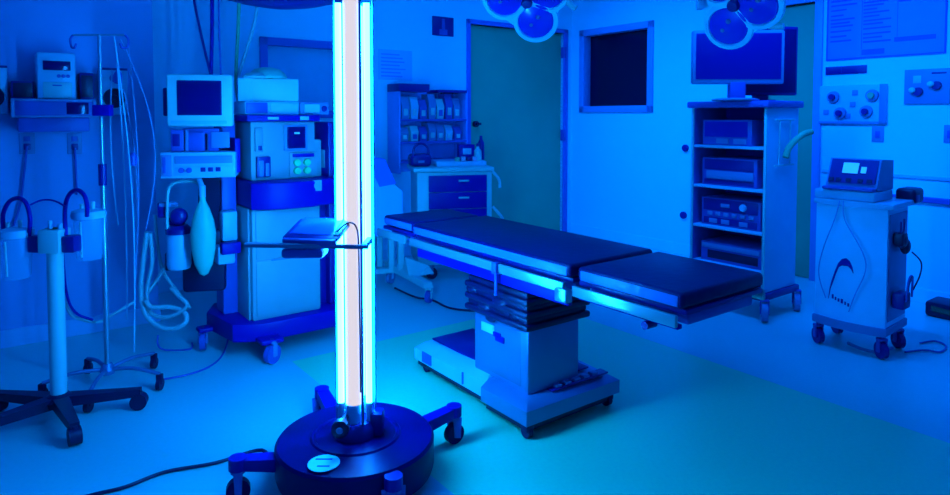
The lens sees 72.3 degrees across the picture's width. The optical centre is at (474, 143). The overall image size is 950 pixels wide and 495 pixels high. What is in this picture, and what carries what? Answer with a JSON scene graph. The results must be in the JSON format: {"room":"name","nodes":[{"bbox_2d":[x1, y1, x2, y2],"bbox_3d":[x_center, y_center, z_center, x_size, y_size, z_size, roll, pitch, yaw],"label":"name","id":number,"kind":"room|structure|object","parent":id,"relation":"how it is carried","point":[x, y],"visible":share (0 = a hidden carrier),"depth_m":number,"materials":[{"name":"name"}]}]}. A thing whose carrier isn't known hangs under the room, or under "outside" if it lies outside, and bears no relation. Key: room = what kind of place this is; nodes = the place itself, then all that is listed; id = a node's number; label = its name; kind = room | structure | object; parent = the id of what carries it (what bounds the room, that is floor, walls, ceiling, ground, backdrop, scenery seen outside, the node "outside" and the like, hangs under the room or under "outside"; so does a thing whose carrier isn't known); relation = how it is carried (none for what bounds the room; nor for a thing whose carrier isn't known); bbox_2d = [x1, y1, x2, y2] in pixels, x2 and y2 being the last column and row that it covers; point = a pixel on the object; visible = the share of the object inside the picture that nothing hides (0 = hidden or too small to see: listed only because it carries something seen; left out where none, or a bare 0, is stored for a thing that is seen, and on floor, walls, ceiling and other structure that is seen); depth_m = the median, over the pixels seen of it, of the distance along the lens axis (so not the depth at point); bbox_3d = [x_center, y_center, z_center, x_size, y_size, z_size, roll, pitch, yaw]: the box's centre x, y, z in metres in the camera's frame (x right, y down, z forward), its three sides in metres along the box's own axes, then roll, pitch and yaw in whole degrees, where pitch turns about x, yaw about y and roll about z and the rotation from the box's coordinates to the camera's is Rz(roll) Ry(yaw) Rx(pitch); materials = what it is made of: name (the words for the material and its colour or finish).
{"room":"operating room","nodes":[
{"label":"operating room","id":0,"kind":"room"},
{"bbox_2d":[0,0,158,330],"bbox_3d":[-3.436,-0.296,3.347,3.140,2.900,0.600,-2,3,-37],"label":"wall","id":1,"kind":"structure","parent":0,"point":[27,27],"depth_m":3.82,"materials":[{"name":"paint"}]},
{"bbox_2d":[0,65,8,113],"bbox_3d":[-2.617,-0.289,3.509,0.154,0.261,0.116,-2,3,-37],"label":"wall speaker","id":2,"kind":"object","parent":1,"relation":"attached to","point":[4,108],"visible":1,"depth_m":3.51,"materials":[{"name":"plastic"}]},
{"bbox_2d":[12,146,27,226],"bbox_3d":[-2.544,0.262,3.623,0.101,0.494,0.012,-2,3,-37],"label":"lead","id":3,"kind":"object","parent":1,"relation":"hanging from","point":[26,148],"visible":0.8,"depth_m":3.63,"materials":[{"name":"blue plastic"}]},
{"bbox_2d":[19,133,34,153],"bbox_3d":[-2.518,0.001,3.655,0.074,0.118,0.020,-2,3,-37],"label":"power outlet","id":4,"kind":"object","parent":1,"relation":"attached to","point":[25,139],"visible":1,"depth_m":3.65,"materials":[{"name":"grey plastic"}]},
{"bbox_2d":[9,98,96,131],"bbox_3d":[-2.338,-0.155,3.603,0.386,0.177,0.308,-2,3,-37],"label":"console","id":5,"kind":"object","parent":1,"relation":"attached to","point":[32,115],"visible":0.95,"depth_m":3.49,"materials":[{"name":"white plastic"}]},
{"bbox_2d":[10,81,33,98],"bbox_3d":[-2.484,-0.291,3.566,0.102,0.097,0.143,-2,3,-37],"label":"equipment box","id":6,"kind":"object","parent":5,"relation":"on","point":[18,89],"visible":0.88,"depth_m":3.51,"materials":[{"name":"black plastic"}]},
{"bbox_2d":[13,83,31,96],"bbox_3d":[-2.443,-0.288,3.510,0.086,0.078,0.003,-2,3,-37],"label":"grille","id":7,"kind":"object","parent":6,"relation":"attached to","point":[19,89],"depth_m":3.51,"materials":[{"name":"plastic"}]},
{"bbox_2d":[35,52,75,98],"bbox_3d":[-2.334,-0.371,3.618,0.180,0.253,0.192,-2,3,-37],"label":"pump","id":8,"kind":"object","parent":5,"relation":"on","point":[55,73],"visible":0.98,"depth_m":3.55,"materials":[{"name":"plastic"}]},
{"bbox_2d":[77,73,93,98],"bbox_3d":[-2.243,-0.327,3.744,0.069,0.153,0.143,-2,3,-37],"label":"equipment box","id":9,"kind":"object","parent":5,"relation":"on","point":[85,81],"visible":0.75,"depth_m":3.69,"materials":[{"name":"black plastic"}]},
{"bbox_2d":[81,75,92,96],"bbox_3d":[-2.201,-0.324,3.688,0.058,0.122,0.003,-2,3,-37],"label":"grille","id":10,"kind":"object","parent":9,"relation":"attached to","point":[86,80],"depth_m":3.69,"materials":[{"name":"plastic"}]},
{"bbox_2d":[67,133,81,153],"bbox_3d":[-2.335,0.001,3.791,0.075,0.123,0.020,-2,3,-36],"label":"power outlet","id":11,"kind":"object","parent":1,"relation":"attached to","point":[74,140],"visible":1,"depth_m":3.79,"materials":[{"name":"grey plastic"}]},
{"bbox_2d":[0,308,160,348],"bbox_3d":[-3.248,1.113,3.166,3.152,0.100,0.015,-2,3,-37],"label":"baseboard","id":12,"kind":"structure","parent":1,"relation":"attached to","point":[36,333],"depth_m":3.82,"materials":[{"name":"paint"}]},
{"bbox_2d":[97,68,127,114],"bbox_3d":[-2.148,-0.306,3.857,0.145,0.276,0.116,-2,3,-37],"label":"wall speaker","id":13,"kind":"object","parent":1,"relation":"attached to","point":[106,72],"visible":0.56,"depth_m":3.82,"materials":[{"name":"plastic"}]},
{"bbox_2d":[152,0,571,279],"bbox_3d":[-1.629,-0.381,5.281,6.600,2.900,0.150,-2,3,-37],"label":"wall","id":14,"kind":"structure","parent":0,"point":[439,62],"depth_m":5.38,"materials":[{"name":"paint"}]},
{"bbox_2d":[158,245,411,293],"bbox_3d":[-2.158,1.040,4.849,5.163,0.100,0.012,-2,3,-37],"label":"baseboard","id":15,"kind":"structure","parent":14,"relation":"attached to","point":[163,285],"depth_m":4.82,"materials":[{"name":"paint"}]},
{"bbox_2d":[259,36,342,117],"bbox_3d":[-1.407,-0.531,5.390,0.781,0.642,0.110,-2,3,-37],"label":"window","id":16,"kind":"structure","parent":14,"relation":"in","point":[309,62],"depth_m":5.42,"materials":[{"name":"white glass"}]},
{"bbox_2d":[378,49,411,80],"bbox_3d":[-0.716,-0.705,5.849,0.350,0.269,0.007,-2,3,-37],"label":"notice sheet","id":17,"kind":"object","parent":14,"relation":"attached to","point":[392,64],"visible":1,"depth_m":5.84,"materials":[{"name":"paper"}]},
{"bbox_2d":[387,83,467,173],"bbox_3d":[-0.429,-0.140,5.947,0.742,0.789,0.230,-2,3,-37],"label":"shelf","id":18,"kind":"object","parent":14,"relation":"attached to","point":[398,151],"visible":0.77,"depth_m":5.89,"materials":[{"name":"blue plastic"}]},
{"bbox_2d":[400,96,409,118],"bbox_3d":[-0.648,-0.318,5.766,0.079,0.203,0.135,-2,3,-37],"label":"bin","id":19,"kind":"object","parent":18,"relation":"on","point":[405,105],"visible":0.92,"depth_m":5.72,"materials":[{"name":"grey plastic"}]},
{"bbox_2d":[408,97,418,118],"bbox_3d":[-0.572,-0.318,5.822,0.079,0.198,0.135,-2,3,-37],"label":"bin","id":20,"kind":"object","parent":18,"relation":"on","point":[413,109],"visible":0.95,"depth_m":5.77,"materials":[{"name":"plastic"}]},
{"bbox_2d":[421,94,435,118],"bbox_3d":[-0.422,-0.336,5.935,0.079,0.225,0.135,-2,3,-37],"label":"bin","id":21,"kind":"object","parent":18,"relation":"on","point":[430,100],"visible":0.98,"depth_m":5.89,"materials":[{"name":"grey plastic"}]},
{"bbox_2d":[421,122,435,140],"bbox_3d":[-0.422,-0.108,5.946,0.079,0.164,0.135,-2,3,-37],"label":"bin","id":22,"kind":"object","parent":18,"relation":"on","point":[430,127],"visible":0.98,"depth_m":5.90,"materials":[{"name":"grey plastic"}]},
{"bbox_2d":[438,94,452,118],"bbox_3d":[-0.276,-0.345,6.054,0.079,0.233,0.135,-2,3,-37],"label":"bin","id":23,"kind":"object","parent":18,"relation":"on","point":[447,100],"visible":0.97,"depth_m":6.01,"materials":[{"name":"blue plastic"}]},
{"bbox_2d":[432,16,453,36],"bbox_3d":[-0.301,-1.104,6.133,0.239,0.178,0.016,-2,3,-36],"label":"wall sign","id":24,"kind":"object","parent":14,"relation":"attached to","point":[441,26],"visible":1,"depth_m":6.12,"materials":[{"name":"blue plastic"}]},
{"bbox_2d":[466,19,567,231],"bbox_3d":[0.444,-0.111,6.777,1.361,2.231,0.120,-2,3,-37],"label":"door","id":25,"kind":"structure","parent":14,"relation":"in","point":[513,83],"depth_m":6.80,"materials":[{"name":"paint"}]},
{"bbox_2d":[0,232,949,494],"bbox_3d":[0.712,1.244,2.448,8.700,0.100,9.700,-2,3,-37],"label":"floor","id":26,"kind":"structure","parent":0,"point":[734,402],"depth_m":2.90,"materials":[{"name":"plastic"}]},
{"bbox_2d":[0,220,148,446],"bbox_3d":[-1.789,0.753,2.747,0.681,0.853,0.539,0,3,0],"label":"stand","id":27,"kind":"object","parent":26,"relation":"on","point":[51,241],"visible":1,"depth_m":2.75,"materials":[{"name":"white plastic"}]},
{"bbox_2d":[0,220,34,276],"bbox_3d":[-1.950,0.450,2.762,0.140,0.247,0.140,0,3,0],"label":"canister","id":28,"kind":"object","parent":27,"relation":"on","point":[16,232],"visible":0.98,"depth_m":2.71,"materials":[{"name":"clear plastic"}]},
{"bbox_2d":[0,196,32,236],"bbox_3d":[-1.942,0.309,2.758,0.178,0.172,0.045,1,3,13],"label":"tube","id":29,"kind":"object","parent":28,"relation":"attached to","point":[23,200],"visible":0.97,"depth_m":2.74,"materials":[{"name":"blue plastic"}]},
{"bbox_2d":[64,255,93,320],"bbox_3d":[-1.834,0.631,2.952,0.070,0.439,0.262,0,3,-6],"label":"tube","id":30,"kind":"object","parent":27,"relation":"hanging from","point":[66,289],"visible":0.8,"depth_m":2.98,"materials":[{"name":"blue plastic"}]},
{"bbox_2d":[65,299,133,322],"bbox_3d":[-1.838,0.764,3.143,0.067,0.231,0.427,1,3,17],"label":"hose","id":31,"kind":"object","parent":30,"relation":"attached to","point":[70,313],"visible":0.73,"depth_m":3.12,"materials":[{"name":"blue plastic"}]},
{"bbox_2d":[70,201,106,257],"bbox_3d":[-1.697,0.383,2.859,0.140,0.254,0.140,0,3,0],"label":"canister","id":32,"kind":"object","parent":27,"relation":"attached to","point":[95,213],"visible":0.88,"depth_m":2.81,"materials":[{"name":"clear plastic"}]},
{"bbox_2d":[62,188,89,235],"bbox_3d":[-1.691,0.301,2.753,0.156,0.224,0.043,1,3,20],"label":"tube","id":33,"kind":"object","parent":32,"relation":"attached to","point":[80,191],"visible":0.98,"depth_m":2.76,"materials":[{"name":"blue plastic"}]},
{"bbox_2d":[38,34,164,412],"bbox_3d":[-1.731,0.328,3.054,0.510,1.676,0.549,0,3,0],"label":"stand","id":34,"kind":"object","parent":26,"relation":"on","point":[107,368],"visible":0.91,"depth_m":3.06,"materials":[{"name":"metal"}]},
{"bbox_2d":[110,70,118,224],"bbox_3d":[-1.733,0.025,3.111,0.025,0.747,0.059,-1,3,-19],"label":"tube","id":35,"kind":"object","parent":34,"relation":"hanging from","point":[111,70],"visible":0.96,"depth_m":3.11,"materials":[{"name":"plastic"}]},
{"bbox_2d":[116,60,127,319],"bbox_3d":[-1.672,0.232,3.094,0.021,1.248,0.058,0,3,-10],"label":"tube","id":36,"kind":"object","parent":34,"relation":"hanging from","point":[116,60],"visible":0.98,"depth_m":3.09,"materials":[{"name":"plastic"}]},
{"bbox_2d":[113,36,134,351],"bbox_3d":[-1.640,0.253,3.055,0.038,1.502,0.067,2,3,33],"label":"tube","id":37,"kind":"object","parent":34,"relation":"hanging from","point":[113,36],"visible":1,"depth_m":3.06,"materials":[{"name":"plastic"}]},
{"bbox_2d":[123,90,137,249],"bbox_3d":[-1.649,0.134,3.130,0.035,0.778,0.058,1,3,15],"label":"tube","id":38,"kind":"object","parent":34,"relation":"hanging from","point":[123,90],"visible":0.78,"depth_m":3.13,"materials":[{"name":"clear plastic"}]},
{"bbox_2d":[128,47,138,299],"bbox_3d":[-1.629,0.149,3.111,0.037,1.226,0.063,-1,3,-28],"label":"tube","id":39,"kind":"object","parent":34,"relation":"hanging from","point":[128,47],"visible":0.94,"depth_m":3.10,"materials":[{"name":"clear plastic"}]},
{"bbox_2d":[120,40,155,229],"bbox_3d":[-1.582,-0.033,3.070,0.141,0.900,0.046,0,3,-9],"label":"tube","id":40,"kind":"object","parent":34,"relation":"hanging from","point":[120,40],"visible":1,"depth_m":3.06,"materials":[{"name":"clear plastic"}]},
{"bbox_2d":[86,448,271,494],"bbox_3d":[-1.257,1.178,2.081,1.234,0.066,0.293,-2,3,-37],"label":"lead","id":41,"kind":"object","parent":26,"relation":"on","point":[257,449],"visible":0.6,"depth_m":2.36,"materials":[{"name":"black plastic"}]},
{"bbox_2d":[196,115,344,363],"bbox_3d":[-1.127,0.489,3.697,0.832,1.299,0.677,-2,3,-37],"label":"machine","id":42,"kind":"object","parent":26,"relation":"on","point":[284,163],"visible":0.88,"depth_m":3.55,"materials":[{"name":"plastic"}]},
{"bbox_2d":[157,177,226,291],"bbox_3d":[-1.517,0.432,3.495,0.320,0.750,0.235,-1,3,-11],"label":"breathing circuit","id":43,"kind":"object","parent":42,"relation":"attached to","point":[178,255],"visible":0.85,"depth_m":3.44,"materials":[{"name":"white plastic"}]},
{"bbox_2d":[138,231,188,330],"bbox_3d":[-1.652,0.727,3.435,0.274,0.526,0.066,0,3,0],"label":"hose","id":44,"kind":"object","parent":43,"relation":"attached to","point":[143,302],"visible":1,"depth_m":3.44,"materials":[{"name":"blue plastic"}]},
{"bbox_2d":[144,232,189,318],"bbox_3d":[-1.644,0.706,3.464,0.257,0.463,0.051,0,3,7],"label":"hose","id":45,"kind":"object","parent":43,"relation":"attached to","point":[151,245],"visible":0.98,"depth_m":3.46,"materials":[{"name":"blue plastic"}]},
{"bbox_2d":[153,215,190,308],"bbox_3d":[-1.637,0.642,3.527,0.187,0.517,0.049,0,3,-7],"label":"hose","id":46,"kind":"object","parent":43,"relation":"attached to","point":[165,275],"visible":0.8,"depth_m":3.50,"materials":[{"name":"blue plastic"}]},
{"bbox_2d":[166,234,191,269],"bbox_3d":[-1.566,0.565,3.437,0.120,0.190,0.120,-1,3,-11],"label":"canister","id":47,"kind":"object","parent":43,"relation":"on","point":[178,246],"depth_m":3.39,"materials":[{"name":"plastic"}]},
{"bbox_2d":[190,178,215,275],"bbox_3d":[-1.402,0.431,3.352,0.128,0.510,0.102,0,3,0],"label":"bag","id":48,"kind":"object","parent":43,"relation":"hanging from","point":[203,231],"visible":0.99,"depth_m":3.32,"materials":[{"name":"green rubber"}]},
{"bbox_2d":[160,150,238,178],"bbox_3d":[-1.452,0.101,3.495,0.356,0.130,0.473,-1,3,-14],"label":"patient monitor module","id":49,"kind":"object","parent":42,"relation":"attached to","point":[222,163],"visible":1,"depth_m":3.28,"materials":[{"name":"plastic"}]},
{"bbox_2d":[163,74,233,151],"bbox_3d":[-1.426,-0.157,3.384,0.339,0.392,0.232,-1,3,-14],"label":"patient monitor","id":50,"kind":"object","parent":49,"relation":"on","point":[189,100],"visible":1,"depth_m":3.29,"materials":[{"name":"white plastic"}]},
{"bbox_2d":[193,0,211,74],"bbox_3d":[-1.584,-0.568,3.800,0.163,0.769,0.014,0,3,0],"label":"gas hose","id":51,"kind":"object","parent":42,"relation":"attached to","point":[194,1],"visible":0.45,"depth_m":3.79,"materials":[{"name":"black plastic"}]},
{"bbox_2d":[209,0,213,74],"bbox_3d":[-1.544,-0.552,3.813,0.038,0.805,0.022,0,3,0],"label":"gas hose","id":52,"kind":"object","parent":42,"relation":"attached to","point":[211,52],"visible":0.56,"depth_m":3.80,"materials":[{"name":"blue rubber"}]},
{"bbox_2d":[219,241,240,254],"bbox_3d":[-1.311,0.559,3.481,0.100,0.060,0.060,-2,3,-37],"label":"clamp","id":53,"kind":"object","parent":42,"relation":"attached to","point":[231,247],"depth_m":3.46,"materials":[{"name":"blue plastic"}]},
{"bbox_2d":[234,3,240,101],"bbox_3d":[-1.387,-0.569,3.809,0.052,0.771,0.020,0,3,0],"label":"gas hose","id":54,"kind":"object","parent":42,"relation":"attached to","point":[238,4],"visible":0.65,"depth_m":3.80,"materials":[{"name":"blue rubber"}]},
{"bbox_2d":[237,7,258,78],"bbox_3d":[-1.323,-0.568,3.809,0.157,0.773,0.020,0,3,0],"label":"gas hose","id":55,"kind":"object","parent":42,"relation":"on","point":[256,8],"visible":0.59,"depth_m":3.80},
{"bbox_2d":[234,101,298,114],"bbox_3d":[-1.186,-0.198,3.666,0.300,0.073,0.278,-2,3,-37],"label":"medical device","id":56,"kind":"object","parent":42,"relation":"on","point":[242,107],"visible":0.91,"depth_m":3.55,"materials":[{"name":"plastic"}]},
{"bbox_2d":[236,78,298,101],"bbox_3d":[-1.180,-0.299,3.691,0.320,0.125,0.222,-1,3,-22],"label":"carton","id":57,"kind":"object","parent":56,"relation":"on","point":[248,89],"visible":0.9,"depth_m":3.59,"materials":[{"name":"white cardboard"}]},
{"bbox_2d":[242,67,286,78],"bbox_3d":[-1.189,-0.395,3.657,0.265,0.067,0.235,-2,3,-37],"label":"face mask","id":58,"kind":"object","parent":57,"relation":"on","point":[263,72],"visible":0.88,"depth_m":3.60,"materials":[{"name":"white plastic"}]},
{"bbox_2d":[234,115,319,121],"bbox_3d":[-1.164,-0.145,3.715,0.410,0.035,0.430,-2,3,-37],"label":"shelf","id":59,"kind":"object","parent":42,"relation":"attached to","point":[237,118],"depth_m":3.54,"materials":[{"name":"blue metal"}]},
{"bbox_2d":[298,102,328,114],"bbox_3d":[-0.970,-0.202,3.782,0.175,0.072,0.209,-2,3,-37],"label":"pump","id":60,"kind":"object","parent":42,"relation":"on","point":[305,108],"visible":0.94,"depth_m":3.70,"materials":[{"name":"grey plastic"}]},
{"bbox_2d":[226,0,463,494],"bbox_3d":[-0.445,0.287,2.344,0.659,1.819,0.658,1,3,16],"label":"tower","id":61,"kind":"object","parent":26,"relation":"on","point":[359,446],"visible":1,"depth_m":2.25,"materials":[{"name":"blue paint"}]},
{"bbox_2d":[282,217,349,246],"bbox_3d":[-0.536,0.299,2.217,0.195,0.075,0.161,0,3,10],"label":"tablet computer","id":62,"kind":"object","parent":61,"relation":"on","point":[322,232],"visible":0.77,"depth_m":2.19,"materials":[{"name":"blue plastic"}]},
{"bbox_2d":[336,222,361,392],"bbox_3d":[-0.424,0.558,2.184,0.089,0.596,0.043,-1,3,-21],"label":"cable","id":63,"kind":"object","parent":62,"relation":"attached to","point":[354,224],"visible":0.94,"depth_m":2.20,"materials":[{"name":"black plastic"}]},
{"bbox_2d":[335,0,371,405],"bbox_3d":[-0.424,0.185,2.289,0.120,1.460,0.104,0,2,0],"label":"lamp","id":64,"kind":"object","parent":61,"relation":"attached to","point":[356,17],"depth_m":2.25,"materials":[{"name":"white glass"}]},
{"bbox_2d":[336,413,374,443],"bbox_3d":[-0.425,1.007,2.316,0.150,0.054,0.150,0,2,0],"label":"lamp base","id":65,"kind":"object","parent":61,"relation":"on","point":[361,431],"depth_m":2.26,"materials":[{"name":"blue plastic"}]},
{"bbox_2d":[364,157,433,302],"bbox_3d":[-0.642,0.585,4.698,0.680,1.019,0.710,-1,3,-19],"label":"equipment cart","id":66,"kind":"object","parent":26,"relation":"on","point":[388,197],"visible":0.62,"depth_m":4.73,"materials":[{"name":"metal"}]},
{"bbox_2d":[371,157,395,186],"bbox_3d":[-0.700,0.203,4.756,0.220,0.220,0.130,-1,3,-19],"label":"drape","id":67,"kind":"object","parent":66,"relation":"hanging from","point":[383,175],"depth_m":4.70,"materials":[{"name":"fabric"}]},
{"bbox_2d":[407,159,503,278],"bbox_3d":[-0.168,0.603,5.339,0.730,0.927,0.470,-1,3,-13],"label":"cart","id":68,"kind":"object","parent":26,"relation":"on","point":[461,186],"visible":0.51,"depth_m":5.12,"materials":[{"name":"white plastic"}]},
{"bbox_2d":[408,142,430,166],"bbox_3d":[-0.446,0.087,5.231,0.170,0.194,0.156,-1,3,-19],"label":"bag","id":69,"kind":"object","parent":68,"relation":"on","point":[414,159],"visible":1,"depth_m":5.17,"materials":[{"name":"blue plastic"}]},
{"bbox_2d":[431,159,485,166],"bbox_3d":[-0.136,0.159,5.362,0.410,0.040,0.280,-1,3,-13],"label":"tray","id":70,"kind":"object","parent":68,"relation":"on","point":[434,162],"depth_m":5.23,"materials":[{"name":"plastic"}]},
{"bbox_2d":[457,144,474,160],"bbox_3d":[-0.075,0.073,5.361,0.130,0.130,0.103,-1,3,-13],"label":"glove box","id":71,"kind":"object","parent":68,"relation":"on","point":[467,150],"visible":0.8,"depth_m":5.31,"materials":[{"name":"blue cardboard"}]},
{"bbox_2d":[377,209,764,438],"bbox_3d":[0.260,0.795,2.920,0.585,0.756,1.935,-2,3,-37],"label":"table","id":72,"kind":"object","parent":26,"relation":"on","point":[528,287],"visible":1,"depth_m":2.70,"materials":[{"name":"black leather"}]},
{"bbox_2d":[687,100,803,321],"bbox_3d":[1.815,0.413,4.398,0.514,1.390,0.647,-2,3,-37],"label":"rack","id":73,"kind":"object","parent":26,"relation":"on","point":[778,192],"visible":0.55,"depth_m":4.24,"materials":[{"name":"metal"}]},
{"bbox_2d":[701,235,761,269],"bbox_3d":[1.821,0.734,4.410,0.338,0.130,0.440,-2,3,-37],"label":"printer","id":74,"kind":"object","parent":73,"relation":"on","point":[729,249],"visible":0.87,"depth_m":4.33,"materials":[{"name":"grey plastic"}]},
{"bbox_2d":[702,193,762,231],"bbox_3d":[1.814,0.460,4.399,0.348,0.185,0.430,-2,3,-37],"label":"insufflator","id":75,"kind":"object","parent":73,"relation":"on","point":[740,211],"visible":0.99,"depth_m":4.31,"materials":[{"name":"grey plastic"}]},
{"bbox_2d":[702,155,763,188],"bbox_3d":[1.807,0.188,4.401,0.342,0.185,0.400,-2,3,-37],"label":"source","id":76,"kind":"object","parent":73,"relation":"on","point":[727,170],"visible":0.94,"depth_m":4.29,"materials":[{"name":"blue plastic"}]},
{"bbox_2d":[706,170,753,181],"bbox_3d":[1.681,0.214,4.296,0.012,0.053,0.340,-2,3,-37],"label":"panel","id":77,"kind":"object","parent":76,"relation":"on","point":[711,175],"depth_m":4.29,"materials":[{"name":"plastic"}]},
{"bbox_2d":[703,119,763,145],"bbox_3d":[1.797,-0.076,4.407,0.338,0.170,0.360,-2,3,-37],"label":"controller","id":78,"kind":"object","parent":73,"relation":"on","point":[732,132],"visible":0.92,"depth_m":4.26,"materials":[{"name":"blue plastic"}]},
{"bbox_2d":[691,30,784,100],"bbox_3d":[1.685,-0.500,4.200,0.577,0.449,0.250,0,3,3],"label":"monitor","id":79,"kind":"object","parent":73,"relation":"on","point":[761,60],"visible":0.96,"depth_m":4.15,"materials":[{"name":"grey plastic"}]},
{"bbox_2d":[745,27,797,100],"bbox_3d":[1.982,-0.535,4.401,0.375,0.502,0.110,0,3,-5],"label":"monitor","id":80,"kind":"object","parent":73,"relation":"on","point":[789,87],"visible":0.39,"depth_m":4.36,"materials":[{"name":"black plastic"}]},
{"bbox_2d":[782,129,813,158],"bbox_3d":[2.077,0.002,4.178,0.273,0.187,0.044,-1,3,-28],"label":"hose","id":81,"kind":"object","parent":73,"relation":"hanging from","point":[786,154],"visible":1,"depth_m":4.14,"materials":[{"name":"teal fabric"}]},
{"bbox_2d":[811,187,917,358],"bbox_3d":[2.173,0.696,3.659,0.412,0.888,0.414,-2,3,-40],"label":"cart","id":82,"kind":"object","parent":26,"relation":"on","point":[873,218],"visible":1,"depth_m":3.52,"materials":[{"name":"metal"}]},
{"bbox_2d":[822,158,893,192],"bbox_3d":[2.129,0.169,3.617,0.292,0.168,0.259,-2,3,-40],"label":"electrosurgery generator","id":83,"kind":"object","parent":82,"relation":"on","point":[848,174],"visible":1,"depth_m":3.56,"materials":[{"name":"grey plastic"}]},
{"bbox_2d":[814,197,917,209],"bbox_3d":[2.179,0.323,3.636,0.412,0.030,0.396,-2,3,-40],"label":"cart top","id":84,"kind":"object","parent":82,"relation":"on","point":[850,203],"depth_m":3.51,"materials":[{"name":"plastic"}]},
{"bbox_2d":[893,219,910,253],"bbox_3d":[2.281,0.498,3.462,0.139,0.195,0.057,-2,3,-40],"label":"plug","id":85,"kind":"object","parent":82,"relation":"hanging from","point":[900,239],"visible":1,"depth_m":3.43,"materials":[{"name":"black plastic"}]},
{"bbox_2d":[892,275,913,309],"bbox_3d":[2.274,0.785,3.451,0.100,0.184,0.076,-2,3,-40],"label":"basket","id":86,"kind":"object","parent":82,"relation":"attached to","point":[900,299],"visible":1,"depth_m":3.43,"materials":[{"name":"blue plastic"}]},
{"bbox_2d":[896,186,923,202],"bbox_3d":[2.441,0.291,3.647,0.155,0.085,0.103,-2,3,-40],"label":"supplies","id":87,"kind":"object","parent":82,"relation":"on","point":[915,194],"visible":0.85,"depth_m":3.60,"materials":[{"name":"black plastic"}]},
{"bbox_2d":[925,296,949,319],"bbox_3d":[3.125,1.073,4.092,0.206,0.100,0.450,-2,3,-37],"label":"case","id":88,"kind":"object","parent":26,"relation":"on","point":[939,307],"visible":1,"depth_m":4.16,"materials":[{"name":"black plastic"}]},
{"bbox_2d":[570,0,949,292],"bbox_3d":[2.914,-0.361,4.825,0.150,2.900,6.000,-2,3,-37],"label":"wall","id":89,"kind":"structure","parent":0,"point":[631,171],"depth_m":6.08,"materials":[{"name":"paint"}]},
{"bbox_2d":[579,20,653,112],"bbox_3d":[1.472,-0.763,6.701,0.130,0.886,0.978,-2,3,-37],"label":"window","id":90,"kind":"structure","parent":89,"relation":"in","point":[616,63],"depth_m":6.74,"materials":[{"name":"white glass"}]},
{"bbox_2d":[571,223,949,303],"bbox_3d":[2.855,1.040,4.830,0.012,0.100,5.980,-2,3,-37],"label":"baseboard","id":91,"kind":"structure","parent":89,"relation":"attached to","point":[921,295],"depth_m":6.34,"materials":[{"name":"paint"}]},
{"bbox_2d":[768,0,823,280],"bbox_3d":[2.555,-0.043,5.256,0.110,2.227,0.507,-2,3,-37],"label":"door","id":92,"kind":"structure","parent":89,"relation":"in","point":[809,17],"depth_m":5.14,"materials":[{"name":"paint"}]},
{"bbox_2d":[825,65,866,74],"bbox_3d":[2.776,-0.549,4.867,0.012,0.060,0.292,-2,3,-37],"label":"strip","id":93,"kind":"object","parent":89,"relation":"attached to","point":[855,69],"visible":1,"depth_m":4.86,"materials":[{"name":"blue plastic"}]},
{"bbox_2d":[818,84,887,123],"bbox_3d":[2.787,-0.288,4.821,0.062,0.290,0.476,-2,3,-37],"label":"outlet panel","id":94,"kind":"object","parent":89,"relation":"attached to","point":[868,103],"visible":1,"depth_m":4.81,"materials":[{"name":"metal"}]},
{"bbox_2d":[872,126,883,141],"bbox_3d":[2.913,-0.068,4.703,0.011,0.116,0.079,-2,3,-36],"label":"power outlet","id":95,"kind":"object","parent":89,"relation":"attached to","point":[877,131],"visible":1,"depth_m":4.70,"materials":[{"name":"grey plastic"}]},
{"bbox_2d":[822,169,949,180],"bbox_3d":[3.660,0.270,3.711,0.015,0.024,3.278,-2,3,-37],"label":"trim","id":96,"kind":"structure","parent":89,"relation":"attached to","point":[823,170],"depth_m":4.50,"materials":[{"name":"plastic"}]},
{"bbox_2d":[826,0,947,60],"bbox_3d":[2.922,-0.941,4.652,0.012,0.645,0.779,-2,3,-37],"label":"chart","id":97,"kind":"object","parent":89,"relation":"attached to","point":[856,29],"visible":1,"depth_m":4.64,"materials":[{"name":"paper"}]},
{"bbox_2d":[893,194,949,204],"bbox_3d":[3.655,0.420,3.713,0.026,0.040,3.278,-2,3,-37],"label":"trim","id":98,"kind":"structure","parent":89,"relation":"attached to","point":[933,200],"depth_m":4.41,"materials":[{"name":"blue plastic"}]},
{"bbox_2d":[904,68,949,103],"bbox_3d":[3.076,-0.389,4.434,0.053,0.239,0.273,-2,3,-37],"label":"switch panel","id":99,"kind":"object","parent":89,"relation":"attached to","point":[921,86],"visible":1,"depth_m":4.44,"materials":[{"name":"grey plastic"}]},
{"bbox_2d":[822,185,875,192],"bbox_3d":[2.038,0.247,3.548,0.060,0.018,0.255,-2,3,-40],"label":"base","id":100,"kind":"object","parent":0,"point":[860,188],"depth_m":3.52,"materials":[{"name":"plastic"}]},
{"bbox_3d":[0.712,-1.753,2.317,8.700,0.100,9.700,-2,3,-37],"label":"ceiling","id":101,"kind":"structure","parent":0,"visible":0},
{"bbox_2d":[229,0,341,9],"bbox_3d":[-0.982,-1.212,3.250,0.660,1.062,0.660,0,3,0],"label":"pendant","id":102,"kind":"object","parent":101,"relation":"hanging from","point":[271,4],"visible":0.95,"depth_m":3.24,"materials":[{"name":"blue plastic"}]},
{"bbox_2d":[482,0,577,41],"bbox_3d":[0.349,-1.221,4.153,0.608,1.122,0.286,0,3,0],"label":"light","id":103,"kind":"object","parent":101,"relation":"hanging from","point":[533,20],"visible":1,"depth_m":4.19,"materials":[{"name":"metal"}]},
{"bbox_2d":[696,0,785,48],"bbox_3d":[1.490,-1.152,3.657,0.489,1.218,0.291,1,3,28],"label":"light","id":104,"kind":"object","parent":101,"relation":"hanging from","point":[728,24],"visible":1,"depth_m":3.69,"materials":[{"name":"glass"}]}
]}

